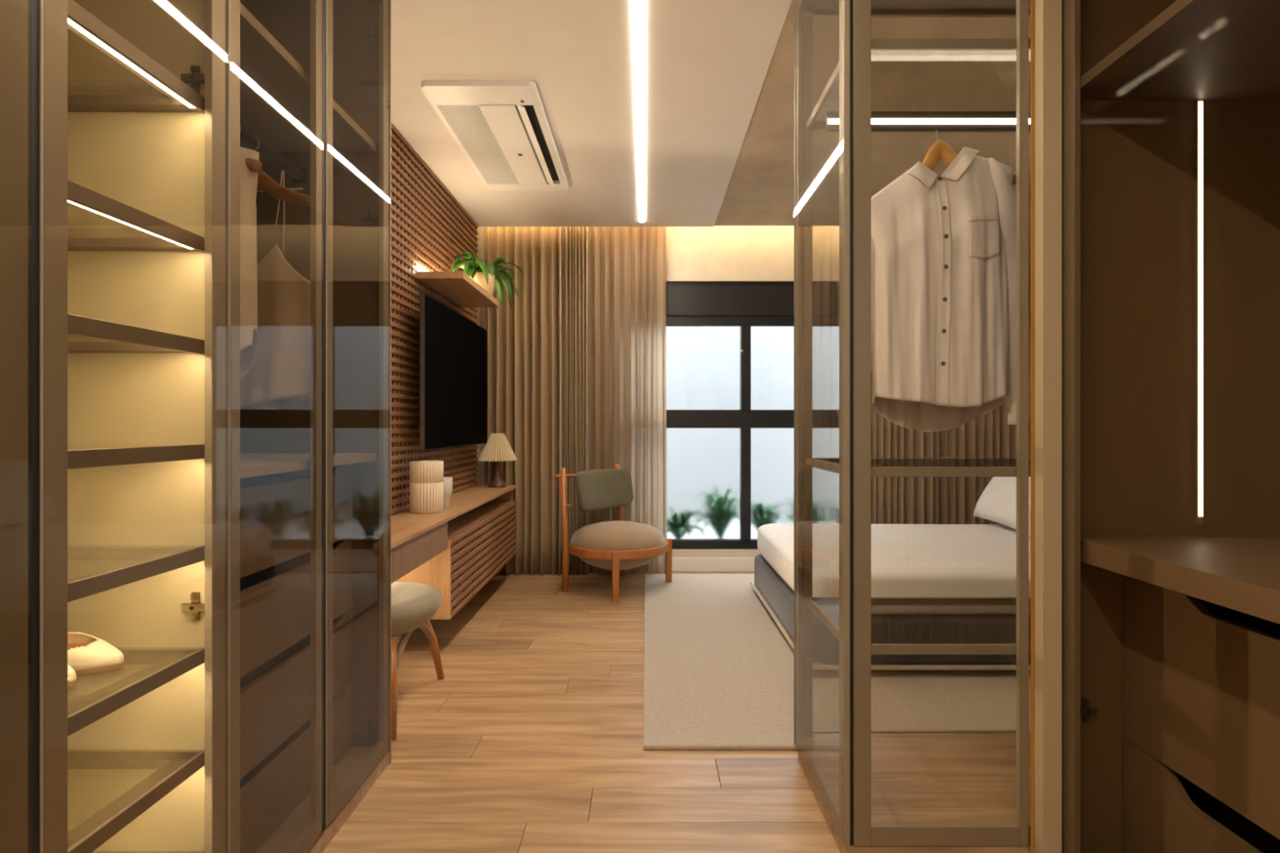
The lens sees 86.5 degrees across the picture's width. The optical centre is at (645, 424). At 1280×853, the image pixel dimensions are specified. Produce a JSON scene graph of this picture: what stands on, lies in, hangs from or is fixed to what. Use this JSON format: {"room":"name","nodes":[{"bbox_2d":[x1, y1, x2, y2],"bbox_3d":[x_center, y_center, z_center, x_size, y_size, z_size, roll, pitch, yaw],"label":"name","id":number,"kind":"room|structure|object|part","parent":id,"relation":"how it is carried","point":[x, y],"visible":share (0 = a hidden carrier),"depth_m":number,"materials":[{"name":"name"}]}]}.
{"room":"walk-in closet","nodes":[
{"label":"walk-in closet","id":0,"kind":"room"},
{"bbox_2d":[391,226,479,644],"bbox_3d":[-1.400,-0.276,3.678,0.300,2.760,2.905,0,0,0],"label":"wall","id":1,"kind":"structure","parent":0,"point":[398,637],"depth_m":5.10,"materials":[{"name":"paint"}]},
{"bbox_2d":[391,123,478,515],"bbox_3d":[-1.227,-0.503,3.563,0.044,1.864,2.674,0,0,0],"label":"lattice panel","id":2,"kind":"object","parent":1,"relation":"attached to","point":[429,227],"visible":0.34,"depth_m":3.53,"materials":[{"name":"brown wood"}]},
{"bbox_2d":[419,293,487,450],"bbox_3d":[-1.147,-0.263,4.019,0.114,0.777,1.323,0,0,0],"label":"television","id":3,"kind":"object","parent":2,"relation":"attached to","point":[453,348],"visible":1,"depth_m":3.81,"materials":[{"name":"black metal"}]},
{"bbox_2d":[416,266,499,307],"bbox_3d":[-1.081,-0.804,4.013,0.248,0.071,0.885,0,0,0],"label":"wall shelf","id":4,"kind":"object","parent":2,"relation":"attached to","point":[460,288],"visible":1,"depth_m":3.83,"materials":[{"name":"brown wood"}]},
{"bbox_2d":[470,271,495,296],"bbox_3d":[-1.045,-0.877,4.300,0.184,0.142,0.184,0,0,0],"label":"pot","id":5,"kind":"object","parent":4,"relation":"on","point":[479,277],"depth_m":4.23,"materials":[{"name":"beige ceramic"}]},
{"bbox_2d":[450,252,523,308],"bbox_3d":[-0.990,-0.910,4.342,0.336,0.296,0.532,0,0,12],"label":"potted fern","id":6,"kind":"object","parent":4,"relation":"on","point":[486,275],"visible":0.91,"depth_m":4.23,"materials":[{"name":"green plant"}]},
{"bbox_2d":[395,489,516,619],"bbox_3d":[-1.062,0.683,4.035,0.284,0.468,1.661,0,0,0],"label":"media console","id":7,"kind":"object","parent":1,"relation":"attached to","point":[482,540],"visible":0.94,"depth_m":3.66,"materials":[{"name":"brown wood"}]},
{"bbox_2d":[391,521,447,583],"bbox_3d":[-1.068,0.516,2.714,0.272,0.134,0.978,0,0,0],"label":"drawer","id":8,"kind":"object","parent":7,"relation":"attached to","point":[406,557],"visible":0.16,"depth_m":2.78,"materials":[{"name":"brown wood"}]},
{"bbox_3d":[-1.076,0.683,3.214,0.256,0.468,0.020,0,0,0],"label":"panel","id":9,"kind":"part","parent":7,"relation":"part of","materials":[{"name":"brown wood"}]},
{"bbox_3d":[-0.934,0.731,3.209,0.027,0.372,0.010,0,0,0],"label":"frame","id":10,"kind":"part","parent":7,"relation":"part of","materials":[{"name":"brown wood"}]},
{"bbox_2d":[391,484,517,548],"bbox_3d":[-1.062,0.440,3.550,0.284,0.018,2.650,0,0,0],"label":"countertop","id":11,"kind":"structure","parent":7,"relation":"on","point":[406,526],"depth_m":3.27,"materials":[{"name":"brown wood"}]},
{"bbox_2d":[408,460,443,513],"bbox_3d":[-1.089,0.306,3.380,0.163,0.250,0.163,0,0,0],"label":"vase","id":12,"kind":"object","parent":11,"relation":"on","point":[425,477],"visible":1,"depth_m":3.31,"materials":[{"name":"beige ceramic"}]},
{"bbox_2d":[443,476,452,509],"bbox_3d":[-1.040,0.351,3.500,0.090,0.160,0.090,0,0,0],"label":"vase","id":13,"kind":"object","parent":11,"relation":"on","point":[447,481],"visible":0.47,"depth_m":3.48,"materials":[{"name":"ceramic"}]},
{"bbox_2d":[477,433,517,487],"bbox_3d":[-1.030,0.245,4.730,0.270,0.372,0.269,0,0,0],"label":"table lamp","id":14,"kind":"object","parent":11,"relation":"on","point":[497,449],"visible":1,"depth_m":4.67,"materials":[{"name":"beige fabric"}]},
{"bbox_3d":[-1.030,0.152,4.730,0.270,0.188,0.269,0,0,0],"label":"lamp shade","id":15,"kind":"part","parent":14,"relation":"part of","materials":[{"name":"fabric"}]},
{"bbox_2d":[447,501,512,538],"bbox_3d":[-1.076,0.552,4.035,0.256,0.014,1.621,0,0,0],"label":"shelf","id":16,"kind":"object","parent":7,"relation":"attached to","point":[461,523],"depth_m":4.02,"materials":[{"name":"brown wood"}]},
{"bbox_3d":[-1.076,0.683,4.855,0.256,0.468,0.020,0,0,0],"label":"panel","id":17,"kind":"part","parent":7,"relation":"part of","materials":[{"name":"brown wood"}]},
{"bbox_2d":[322,571,840,852],"bbox_3d":[0.775,1.154,1.265,4.650,0.100,7.930,0,0,0],"label":"floor","id":18,"kind":"structure","parent":0,"point":[530,740],"depth_m":2.22,"materials":[{"name":"brown wood"}]},
{"bbox_2d":[40,0,225,852],"bbox_3d":[-1.139,-0.146,1.144,0.617,2.500,0.428,0,0,0],"label":"wardrobe","id":19,"kind":"object","parent":18,"relation":"on","point":[132,92],"visible":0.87,"depth_m":1.34,"materials":[{"name":"beige laminate"}]},
{"bbox_2d":[67,664,76,686],"bbox_3d":[-1.085,0.408,1.142,0.252,0.058,0.082,0,0,0],"label":"shoe","id":20,"kind":"object","parent":19,"relation":"on","point":[72,677],"visible":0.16,"depth_m":1.14,"materials":[{"name":"beige leather"}]},
{"bbox_3d":[-1.145,-0.163,1.144,0.546,0.005,0.384,0,0,0],"label":"pane","id":21,"kind":"part","parent":19,"relation":"part of","materials":[{"name":"brown wood"}]},
{"bbox_2d":[67,631,124,673],"bbox_3d":[-1.072,0.408,1.228,0.252,0.058,0.082,0,0,-1],"label":"shoe","id":22,"kind":"object","parent":19,"relation":"on","point":[86,653],"visible":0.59,"depth_m":1.21,"materials":[{"name":"beige leather"}]},
{"bbox_3d":[-1.145,0.041,1.144,0.546,0.005,0.384,0,0,0],"label":"pane","id":23,"kind":"part","parent":19,"relation":"part of","materials":[{"name":"brown wood"}]},
{"bbox_2d":[67,749,204,852],"bbox_3d":[-1.141,0.652,1.144,0.558,0.028,0.388,0,0,0],"label":"shelf","id":24,"kind":"object","parent":19,"relation":"attached to","point":[173,766],"depth_m":1.24,"materials":[{"name":"wood"}]},
{"bbox_2d":[67,647,204,736],"bbox_3d":[-1.141,0.451,1.144,0.558,0.028,0.388,0,0,0],"label":"shelf","id":25,"kind":"object","parent":19,"relation":"attached to","point":[162,665],"depth_m":1.19,"materials":[{"name":"wood"}]},
{"bbox_2d":[67,545,204,602],"bbox_3d":[-1.141,0.251,1.144,0.558,0.028,0.388,0,0,0],"label":"shelf","id":26,"kind":"object","parent":19,"relation":"attached to","point":[130,563],"depth_m":1.27,"materials":[{"name":"wood"}]},
{"bbox_2d":[67,444,204,469],"bbox_3d":[-1.141,0.052,1.144,0.558,0.028,0.388,0,0,0],"label":"shelf","id":27,"kind":"object","parent":19,"relation":"attached to","point":[79,455],"depth_m":1.17,"materials":[{"name":"wood"}]},
{"bbox_2d":[67,313,204,355],"bbox_3d":[-1.141,-0.152,1.144,0.558,0.028,0.388,0,0,0],"label":"shelf","id":28,"kind":"object","parent":19,"relation":"attached to","point":[86,335],"depth_m":1.25,"materials":[{"name":"wood"}]},
{"bbox_2d":[67,179,204,253],"bbox_3d":[-1.141,-0.352,1.144,0.558,0.028,0.388,0,0,0],"label":"shelf","id":29,"kind":"object","parent":19,"relation":"attached to","point":[158,235],"depth_m":1.30,"materials":[{"name":"wood"}]},
{"bbox_2d":[67,0,204,113],"bbox_3d":[-1.141,-0.626,1.144,0.558,0.028,0.388,0,0,0],"label":"shelf","id":30,"kind":"object","parent":19,"relation":"attached to","point":[175,96],"depth_m":1.25,"materials":[{"name":"wood"}]},
{"bbox_2d":[225,0,391,852],"bbox_3d":[-1.139,-0.146,1.790,0.618,2.500,0.864,0,0,0],"label":"wardrobe","id":31,"kind":"object","parent":18,"relation":"on","point":[308,482],"visible":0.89,"depth_m":1.86,"materials":[{"name":"laminate"}]},
{"bbox_2d":[245,157,262,173],"bbox_3d":[-1.112,-0.716,1.653,0.348,0.203,0.042,0,0,-6],"label":"hanger","id":32,"kind":"object","parent":31,"relation":"hanging from","point":[253,165],"visible":0.14,"depth_m":1.65,"materials":[{"name":"brown wood"}]},
{"bbox_2d":[240,146,259,379],"bbox_3d":[-1.113,-0.386,1.661,0.316,0.609,0.179,0,0,-6],"label":"garment","id":33,"kind":"object","parent":32,"relation":"hanging from","point":[248,180],"visible":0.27,"depth_m":1.66,"materials":[{"name":"beige fabric"}]},
{"bbox_3d":[-1.113,-0.801,1.784,0.032,0.032,0.813,0,0,0],"label":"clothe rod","id":34,"kind":"part","parent":31,"relation":"part of","materials":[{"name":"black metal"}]},
{"bbox_3d":[-0.843,-0.170,1.560,0.015,2.452,0.393,0,0,0],"label":"door","id":35,"kind":"part","parent":31,"relation":"part of","materials":[{"name":"glass"}]},
{"bbox_2d":[252,137,310,206],"bbox_3d":[-1.114,-0.711,1.923,0.389,0.213,0.042,0,0,9],"label":"hanger","id":36,"kind":"object","parent":31,"relation":"hanging from","point":[266,184],"visible":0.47,"depth_m":1.91,"materials":[{"name":"brown wood"}]},
{"bbox_2d":[240,170,310,409],"bbox_3d":[-1.114,-0.382,1.927,0.393,0.672,0.174,0,0,9],"label":"camisole","id":37,"kind":"object","parent":36,"relation":"hanging from","point":[278,375],"visible":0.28,"depth_m":1.88,"materials":[{"name":"white fabric"}]},
{"bbox_3d":[-0.952,0.931,1.784,0.018,0.204,0.808,0,0,0],"label":"drawer","id":38,"kind":"part","parent":31,"relation":"part of","materials":[{"name":"laminate"}]},
{"bbox_3d":[-0.952,0.709,1.784,0.018,0.234,0.808,0,0,0],"label":"drawer","id":39,"kind":"part","parent":31,"relation":"part of","materials":[{"name":"laminate"}]},
{"bbox_3d":[-0.952,0.474,1.784,0.018,0.229,0.808,0,0,0],"label":"drawer","id":40,"kind":"part","parent":31,"relation":"part of","materials":[{"name":"laminate"}]},
{"bbox_3d":[-0.952,0.237,1.784,0.018,0.239,0.808,0,0,0],"label":"drawer","id":41,"kind":"part","parent":31,"relation":"part of","materials":[{"name":"laminate"}]},
{"bbox_2d":[240,453,376,478],"bbox_3d":[-1.154,0.102,1.784,0.572,0.025,0.816,0,0,0],"label":"shelf","id":42,"kind":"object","parent":31,"relation":"on","point":[251,464],"depth_m":1.75,"materials":[{"name":"beige laminate"}]},
{"bbox_2d":[240,2,376,151],"bbox_3d":[-1.154,-0.893,1.784,0.572,0.025,0.816,0,0,0],"label":"shelf","id":43,"kind":"object","parent":31,"relation":"attached to","point":[275,88],"depth_m":1.85,"materials":[{"name":"brown laminate"}]},
{"bbox_3d":[-1.147,1.046,1.784,0.585,0.020,0.816,0,0,0],"label":"panel","id":44,"kind":"part","parent":31,"relation":"part of","materials":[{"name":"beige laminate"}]},
{"bbox_3d":[-0.843,-0.170,1.999,0.016,2.452,0.430,0,0,0],"label":"door","id":45,"kind":"part","parent":31,"relation":"part of","materials":[{"name":"glass"}]},
{"bbox_3d":[-1.040,-0.146,2.218,0.416,2.500,0.008,0,0,0],"label":"panel","id":46,"kind":"part","parent":31,"relation":"part of","materials":[{"name":"laminate"}]},
{"bbox_2d":[391,582,444,739],"bbox_3d":[-1.065,0.883,2.675,0.504,0.448,0.597,0,0,0],"label":"stool","id":47,"kind":"object","parent":18,"relation":"on","point":[413,605],"visible":0.44,"depth_m":2.57,"materials":[{"name":"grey fabric"}]},
{"bbox_3d":[-0.917,0.943,2.449,0.042,0.328,0.157,0,0,-22],"label":"leg","id":48,"kind":"part","parent":47,"relation":"part of","materials":[{"name":"brown wood"}]},
{"bbox_3d":[-0.915,0.845,2.675,0.028,0.140,0.467,0,0,0],"label":"rail","id":49,"kind":"part","parent":47,"relation":"part of","materials":[{"name":"brown wood"}]},
{"bbox_3d":[-1.065,0.739,2.675,0.504,0.160,0.504,0,0,0],"label":"seat","id":50,"kind":"part","parent":47,"relation":"part of","materials":[{"name":"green fabric"}]},
{"bbox_3d":[-0.917,0.943,2.901,0.042,0.328,0.157,0,0,22],"label":"leg","id":51,"kind":"part","parent":47,"relation":"part of","materials":[{"name":"brown wood"}]},
{"bbox_2d":[554,463,671,602],"bbox_3d":[-0.187,0.694,4.600,0.684,0.818,0.700,0,0,36],"label":"lounge chair","id":52,"kind":"object","parent":18,"relation":"on","point":[619,545],"visible":1,"depth_m":4.47,"materials":[{"name":"beige fabric"}]},
{"bbox_3d":[-0.539,0.694,4.498,0.065,0.818,0.044,0,0,36],"label":"post","id":53,"kind":"part","parent":52,"relation":"part of","materials":[{"name":"brown wood"}]},
{"bbox_3d":[-0.302,0.442,4.684,0.132,0.266,0.570,0,0,36],"label":"backrest","id":54,"kind":"part","parent":52,"relation":"part of","materials":[{"name":"green fabric"}]},
{"bbox_3d":[-0.187,0.946,4.237,0.042,0.314,0.042,0,0,-9],"label":"leg","id":55,"kind":"part","parent":52,"relation":"part of","materials":[{"name":"brown wood"}]},
{"bbox_2d":[570,520,665,569],"bbox_3d":[-0.187,0.810,4.600,0.640,0.308,0.640,0,0,36],"label":"seat cushion","id":56,"kind":"object","parent":52,"relation":"on","point":[608,544],"depth_m":4.36,"materials":[{"name":"beige fabric"}]},
{"bbox_3d":[-0.194,0.694,4.966,0.065,0.818,0.044,0,0,36],"label":"post","id":57,"kind":"part","parent":52,"relation":"part of","materials":[{"name":"brown wood"}]},
{"bbox_3d":[0.159,0.938,4.708,0.042,0.297,0.042,0,0,-9],"label":"leg","id":58,"kind":"part","parent":52,"relation":"part of","materials":[{"name":"brown wood"}]},
{"bbox_2d":[643,573,1030,749],"bbox_3d":[1.456,1.095,3.638,2.928,0.016,2.664,0,0,0],"label":"rug","id":59,"kind":"object","parent":18,"relation":"on","point":[719,668],"visible":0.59,"depth_m":2.84,"materials":[{"name":"carpet"}]},
{"bbox_2d":[750,523,1030,670],"bbox_3d":[1.746,0.570,3.715,2.108,1.032,1.670,0,0,0],"label":"bed","id":60,"kind":"object","parent":59,"relation":"on","point":[908,560],"visible":0.39,"depth_m":2.98,"materials":[{"name":"fabric"}]},
{"bbox_3d":[1.706,1.045,3.715,2.028,0.018,1.586,0,0,0],"label":"plate","id":61,"kind":"part","parent":60,"relation":"part of","materials":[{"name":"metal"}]},
{"bbox_3d":[1.715,0.735,3.715,2.007,0.218,1.567,0,0,0],"label":"mattress","id":62,"kind":"part","parent":60,"relation":"part of","materials":[{"name":"white fabric"}]},
{"bbox_2d":[973,476,1030,536],"bbox_3d":[2.235,0.422,4.050,0.301,0.391,0.737,0,0,0],"label":"pillow","id":63,"kind":"object","parent":60,"relation":"on","point":[997,503],"visible":0.42,"depth_m":4.07,"materials":[{"name":"white fabric"}]},
{"bbox_2d":[794,0,1030,852],"bbox_3d":[0.996,-0.146,1.980,1.008,2.500,0.560,0,0,0],"label":"tall cabinet","id":64,"kind":"object","parent":18,"relation":"on","point":[876,791],"visible":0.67,"depth_m":1.73,"materials":[{"name":"brown wood"}]},
{"bbox_3d":[0.527,-0.176,2.224,0.029,2.380,0.029,0,0,0],"label":"post","id":65,"kind":"part","parent":64,"relation":"part of","materials":[{"name":"beige metal"}]},
{"bbox_3d":[0.504,-0.170,1.978,0.016,2.452,0.552,0,0,0],"label":"door","id":66,"kind":"part","parent":64,"relation":"part of","materials":[{"name":"glass"}]},
{"bbox_3d":[0.517,-0.169,1.721,0.008,2.454,0.018,0,0,0],"label":"corner post","id":67,"kind":"part","parent":64,"relation":"part of","materials":[{"name":"brown metal"}]},
{"bbox_3d":[1.007,1.036,1.980,0.986,0.044,0.516,0,0,0],"label":"panel","id":68,"kind":"part","parent":64,"relation":"part of","materials":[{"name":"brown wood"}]},
{"bbox_3d":[1.007,-1.381,1.980,0.986,0.030,0.516,0,0,0],"label":"panel","id":69,"kind":"part","parent":64,"relation":"part of","materials":[{"name":"brown wood"}]},
{"bbox_2d":[806,38,1030,129],"bbox_3d":[1.008,-0.970,1.968,0.973,0.025,0.480,0,0,0],"label":"shelf","id":70,"kind":"object","parent":64,"relation":"attached to","point":[877,44],"depth_m":1.73,"materials":[{"name":"brown wood"}]},
{"bbox_2d":[806,457,1030,476],"bbox_3d":[1.008,0.119,1.968,0.973,0.025,0.480,0,0,0],"label":"shelf","id":71,"kind":"object","parent":64,"relation":"attached to","point":[880,467],"depth_m":1.82,"materials":[{"name":"brown wood"}]},
{"bbox_2d":[806,597,1030,654],"bbox_3d":[1.008,0.572,1.968,0.973,0.025,0.480,0,0,0],"label":"shelf","id":72,"kind":"object","parent":64,"relation":"attached to","point":[812,603],"depth_m":1.92,"materials":[{"name":"beige metal"}]},
{"bbox_3d":[1.008,0.113,1.968,0.949,0.008,0.460,0,0,0],"label":"pane","id":73,"kind":"part","parent":64,"relation":"part of","materials":[{"name":"clear glass"}]},
{"bbox_3d":[1.012,-0.884,1.983,0.971,0.054,0.018,0,0,0],"label":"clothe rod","id":74,"kind":"part","parent":64,"relation":"part of","materials":[{"name":"metal"}]},
{"bbox_2d":[922,111,957,171],"bbox_3d":[0.871,-0.781,1.973,0.248,0.266,0.042,0,0,0],"label":"hanger","id":75,"kind":"object","parent":64,"relation":"hanging from","point":[940,150],"visible":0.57,"depth_m":1.97,"materials":[{"name":"brown wood"}]},
{"bbox_2d":[871,146,1030,431],"bbox_3d":[0.849,-0.354,1.979,0.548,0.880,0.184,0,0,2],"label":"shirt","id":76,"kind":"object","parent":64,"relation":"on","point":[944,249],"visible":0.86,"depth_m":1.92,"materials":[{"name":"white fabric"}]},
{"bbox_2d":[1012,168,1030,184],"bbox_3d":[1.246,-0.807,2.023,0.389,0.213,0.042,0,0,-9],"label":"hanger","id":77,"kind":"object","parent":64,"relation":"hanging from","point":[1014,179],"visible":0.04,"depth_m":1.98,"materials":[{"name":"brown wood"}]},
{"bbox_2d":[1012,177,1030,432],"bbox_3d":[1.246,-0.371,2.055,0.442,0.790,0.180,0,0,-9],"label":"shirt","id":78,"kind":"object","parent":77,"relation":"hanging from","point":[1014,186],"visible":0.02,"depth_m":1.99,"materials":[{"name":"beige fabric"}]},
{"bbox_2d":[1030,0,1035,852],"bbox_3d":[0.968,-0.166,1.698,0.012,2.540,0.005,0,0,0],"label":"trim","id":79,"kind":"structure","parent":64,"relation":"attached to","point":[1032,2],"depth_m":1.70,"materials":[{"name":"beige wood"}]},
{"bbox_2d":[1035,0,1279,852],"bbox_3d":[1.302,-0.166,0.996,0.668,2.540,1.392,0,0,0],"label":"wardrobe","id":80,"kind":"object","parent":18,"relation":"on","point":[1157,122],"visible":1,"depth_m":1.67,"materials":[{"name":"brown laminate"}]},
{"bbox_3d":[0.990,-0.166,1.673,0.046,2.540,0.035,0,0,0],"label":"filler panel","id":81,"kind":"part","parent":80,"relation":"part of","materials":[{"name":"beige laminate"}]},
{"bbox_3d":[1.026,-0.164,1.200,0.016,2.465,0.920,0,0,0],"label":"door","id":82,"kind":"part","parent":80,"relation":"part of","materials":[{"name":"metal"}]},
{"bbox_2d":[1080,536,1279,624],"bbox_3d":[1.333,0.302,0.999,0.575,0.054,1.362,0,0,0],"label":"countertop","id":83,"kind":"structure","parent":80,"relation":"on","point":[1242,574],"depth_m":1.39,"materials":[{"name":"laminate"}]},
{"bbox_2d":[1080,0,1279,100],"bbox_3d":[1.327,-0.814,0.999,0.586,0.025,1.362,0,0,0],"label":"shelf","id":84,"kind":"object","parent":80,"relation":"attached to","point":[1193,50],"depth_m":1.49,"materials":[{"name":"laminate"}]},
{"bbox_3d":[1.186,0.921,1.138,0.018,0.296,1.076,0,0,0],"label":"drawer","id":85,"kind":"part","parent":80,"relation":"part of","materials":[{"name":"laminate"}]},
{"bbox_3d":[1.186,0.565,1.138,0.018,0.411,1.076,0,0,0],"label":"drawer","id":86,"kind":"part","parent":80,"relation":"part of","materials":[{"name":"laminate"}]},
{"bbox_2d":[480,226,839,571],"bbox_3d":[0.775,-0.276,5.230,4.650,2.760,0.200,0,0,0],"label":"wall","id":87,"kind":"structure","parent":0,"point":[716,253],"depth_m":5.13,"materials":[{"name":"paint"}]},
{"bbox_2d":[671,557,754,571],"bbox_3d":[0.850,1.052,5.120,1.800,0.105,0.017,0,0,0],"label":"baseboard","id":88,"kind":"structure","parent":87,"relation":"attached to","point":[678,564],"depth_m":5.11,"materials":[{"name":"white plastic"}]},
{"bbox_2d":[666,281,839,549],"bbox_3d":[0.760,-0.072,5.183,1.840,2.027,0.095,0,0,0],"label":"window","id":89,"kind":"structure","parent":87,"relation":"in","point":[731,473],"depth_m":5.18,"materials":[{"name":"clear glass"}]},
{"bbox_3d":[0.304,0.450,5.183,0.839,0.851,0.006,0,0,0],"label":"pane","id":90,"kind":"part","parent":89,"relation":"part of","materials":[{"name":"clear glass"}]},
{"bbox_3d":[0.760,0.908,5.190,1.840,0.066,0.080,0,0,0],"label":"rail","id":91,"kind":"part","parent":89,"relation":"part of","materials":[{"name":"black metal"}]},
{"bbox_3d":[0.760,-0.045,5.195,1.750,0.139,0.070,0,0,0],"label":"rail","id":92,"kind":"part","parent":89,"relation":"part of","materials":[{"name":"black metal"}]},
{"bbox_3d":[1.216,0.450,5.183,0.838,0.851,0.006,0,0,0],"label":"pane","id":93,"kind":"part","parent":89,"relation":"part of","materials":[{"name":"clear glass"}]},
{"bbox_2d":[937,396,1030,524],"bbox_3d":[2.563,-0.219,5.058,0.790,2.634,0.112,0,0,0],"label":"headboard","id":94,"kind":"object","parent":87,"relation":"hanging from","point":[989,434],"visible":0.12,"depth_m":5.05,"materials":[{"name":"brown wood"}]},
{"bbox_2d":[391,0,1030,226],"bbox_3d":[0.775,-1.471,1.115,4.650,0.070,7.630,0,0,0],"label":"ceiling","id":95,"kind":"structure","parent":0,"point":[707,63],"depth_m":2.98,"materials":[{"name":"white paint"}]},
{"bbox_2d":[421,80,568,190],"bbox_3d":[-0.704,-1.418,3.460,0.483,0.036,1.260,0,0,0],"label":"air conditioner","id":96,"kind":"object","parent":95,"relation":"attached to","point":[502,128],"visible":1,"depth_m":3.25,"materials":[{"name":"white plastic"}]},
{"bbox_2d":[515,105,559,180],"bbox_3d":[-0.538,-1.434,3.493,0.083,0.003,0.985,0,0,0],"label":"outlet","id":97,"kind":"object","parent":96,"relation":"attached to","point":[554,174],"depth_m":3.45,"materials":[{"name":"white plastic"}]},
{"bbox_2d":[484,226,563,575],"bbox_3d":[-0.903,-0.219,5.022,0.586,2.634,0.149,0,0,0],"label":"curtain","id":98,"kind":"object","parent":95,"relation":"hanging from","point":[525,340],"visible":0.77,"depth_m":5.02,"materials":[{"name":"fabric"}]},
{"bbox_2d":[563,226,587,575],"bbox_3d":[-0.515,-0.219,5.009,0.183,2.634,0.098,0,0,0],"label":"curtain","id":99,"kind":"object","parent":95,"relation":"hanging from","point":[575,238],"visible":0.8,"depth_m":5.00,"materials":[{"name":"fabric"}]},
{"bbox_2d":[588,226,666,574],"bbox_3d":[-0.130,-0.219,5.040,0.580,2.634,0.126,0,0,0],"label":"sheer curtain","id":100,"kind":"object","parent":95,"relation":"hanging from","point":[628,264],"visible":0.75,"depth_m":5.04,"materials":[{"name":"fabric"}]},
{"bbox_2d":[633,0,644,222],"bbox_3d":[-0.025,-1.435,1.253,0.034,0.004,7.106,0,0,0],"label":"light strip","id":101,"kind":"object","parent":95,"relation":"attached to","point":[637,4],"visible":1,"depth_m":2.92,"materials":[{"name":"white plastic"}]},
{"bbox_2d":[871,372,938,524],"bbox_3d":[1.880,-0.219,5.020,0.563,2.634,0.111,0,0,0],"label":"curtain","id":102,"kind":"object","parent":95,"relation":"hanging from","point":[894,500],"visible":0.22,"depth_m":5.01,"materials":[{"name":"beige fabric"}]},
{"bbox_3d":[0.775,1.110,-0.946,4.650,0.012,3.508,0,0,0],"label":"floor","id":103,"kind":"structure","parent":0,"visible":0},
{"bbox_2d":[0,0,39,852],"bbox_3d":[-1.135,-0.146,0.696,0.609,2.500,0.492,0,0,0],"label":"wardrobe","id":104,"kind":"object","parent":103,"relation":"on","point":[20,20],"visible":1,"depth_m":0.91,"materials":[{"name":"laminate"}]},
{"bbox_3d":[-0.843,-0.170,0.711,0.016,2.452,0.421,0,0,0],"label":"door","id":105,"kind":"part","parent":104,"relation":"part of","materials":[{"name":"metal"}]},
{"label":"outside","id":106,"kind":"structure","parent":0,"visible":0},
{"bbox_3d":[1.250,1.194,6.115,8.500,0.420,1.570,0,0,0],"label":"ground","id":107,"kind":"structure","parent":106,"visible":0},
{"bbox_2d":[666,326,839,409],"bbox_3d":[1.250,0.079,7.000,8.500,2.450,0.200,0,0,0],"label":"window pane","id":108,"kind":"structure","parent":107,"relation":"on","point":[703,362],"depth_m":6.90,"materials":[{"name":"clear glass"}]}
]}

